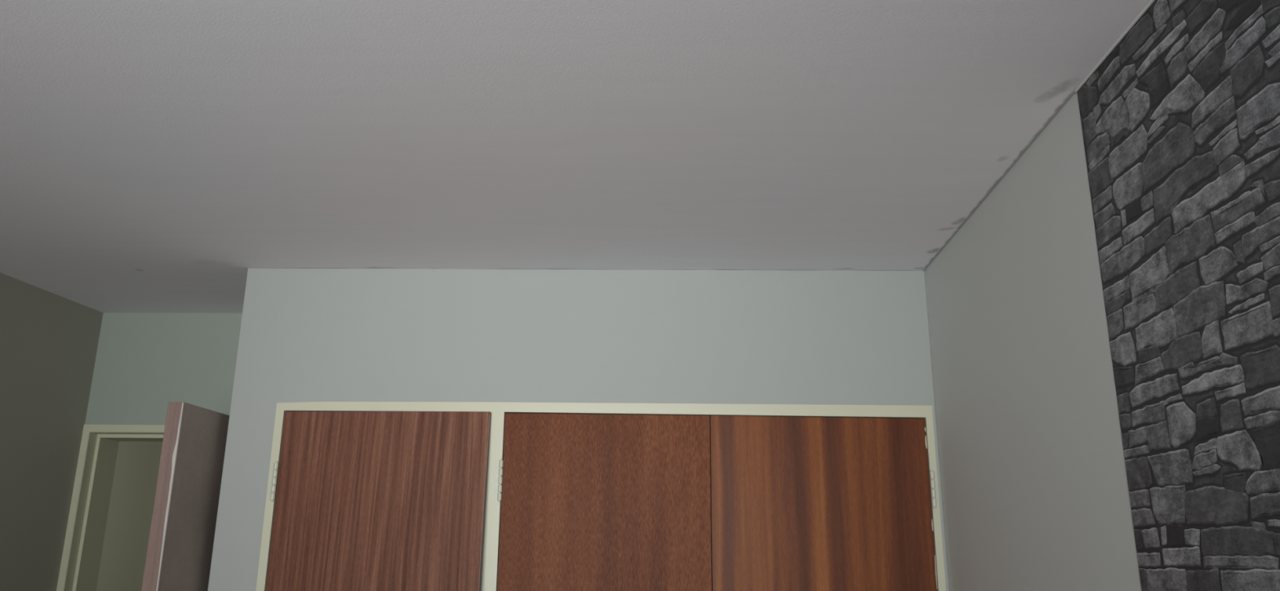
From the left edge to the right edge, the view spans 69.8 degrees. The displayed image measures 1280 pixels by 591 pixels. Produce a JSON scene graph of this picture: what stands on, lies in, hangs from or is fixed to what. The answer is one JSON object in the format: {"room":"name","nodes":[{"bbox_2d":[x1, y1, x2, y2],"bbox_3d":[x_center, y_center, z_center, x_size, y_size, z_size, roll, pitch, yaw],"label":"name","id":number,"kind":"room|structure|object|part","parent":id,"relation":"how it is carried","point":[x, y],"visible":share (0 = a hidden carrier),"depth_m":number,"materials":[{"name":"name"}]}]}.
{"room":"bedroom","nodes":[
{"label":"bedroom","id":0,"kind":"room"},
{"bbox_2d":[0,272,102,590],"bbox_3d":[-2.379,0.564,0.768,0.127,2.480,5.690,-1,-15,4],"label":"wall","id":1,"kind":"structure","parent":0,"point":[49,341],"depth_m":3.30,"materials":[{"name":"beige paint"}]},
{"bbox_2d":[96,441,162,590],"bbox_3d":[-2.360,1.498,4.194,3.700,2.480,1.420,0,-15,1],"label":"wall","id":2,"kind":"structure","parent":0,"point":[125,545],"depth_m":4.92,"materials":[{"name":"paint"}]},
{"bbox_2d":[84,312,242,424],"bbox_3d":[-1.711,0.307,3.678,0.858,0.444,0.174,0,-15,1],"label":"wall","id":3,"kind":"structure","parent":0,"point":[145,362],"depth_m":3.60,"materials":[{"name":"paint"}]},
{"bbox_2d":[56,424,164,590],"bbox_3d":[-1.720,1.503,3.351,0.857,2.035,0.184,0,-15,1],"label":"door frame","id":4,"kind":"structure","parent":3,"relation":"attached to","point":[79,569],"depth_m":3.53,"materials":[{"name":"wood"}]},
{"bbox_2d":[141,401,229,590],"bbox_3d":[-1.360,1.383,2.844,0.048,1.990,0.838,0,-15,2],"label":"door","id":5,"kind":"structure","parent":3,"relation":"in","point":[179,555],"depth_m":2.71,"materials":[{"name":"grey wood"}]},
{"bbox_2d":[0,0,1151,313],"bbox_3d":[-1.609,-0.482,1.815,5.600,0.100,7.220,0,-15,1],"label":"ceiling","id":6,"kind":"structure","parent":0,"point":[154,154],"depth_m":2.01,"materials":[{"name":"paint"}]},
{"bbox_2d":[207,268,948,590],"bbox_3d":[-0.185,1.211,3.081,2.240,2.480,0.786,0,-15,1],"label":"wall","id":7,"kind":"structure","parent":0,"point":[810,337],"depth_m":2.97,"materials":[{"name":"grey paint"}]},
{"bbox_2d":[924,0,1279,590],"bbox_3d":[0.876,0.574,0.706,0.121,2.484,5.707,0,-15,3],"label":"wall","id":8,"kind":"structure","parent":0,"point":[1104,326],"depth_m":1.61,"materials":[{"name":"grey paint"}]},
{"bbox_2d":[1075,0,1155,92],"bbox_3d":[0.771,-0.876,0.105,0.003,0.004,3.576,0,-15,3],"label":"trim","id":9,"kind":"structure","parent":8,"relation":"attached to","point":[1151,2],"depth_m":1.65,"materials":[{"name":"white paint"}]},
{"bbox_3d":[-1.628,2.007,1.136,5.600,0.100,7.220,0,-15,1],"label":"floor","id":10,"kind":"structure","parent":0,"visible":0},
{"bbox_2d":[255,401,946,590],"bbox_3d":[-0.120,1.386,2.880,2.082,2.038,0.630,0,-15,1],"label":"wardrobe","id":11,"kind":"object","parent":10,"relation":"on","point":[361,495],"visible":1,"depth_m":2.83,"materials":[{"name":"brown wood"}]},
{"bbox_3d":[-0.805,1.306,2.662,0.665,1.940,0.068,-1,-15,7],"label":"door","id":12,"kind":"part","parent":11,"relation":"part of","materials":[{"name":"red wood"}]},
{"bbox_3d":[-0.111,1.313,2.666,0.649,1.939,0.020,0,-15,1],"label":"door","id":13,"kind":"part","parent":11,"relation":"part of","materials":[{"name":"red wood"}]},
{"bbox_3d":[0.554,1.317,2.657,0.676,1.935,0.020,0,-15,1],"label":"door","id":14,"kind":"part","parent":11,"relation":"part of","materials":[{"name":"orange wood"}]}
]}

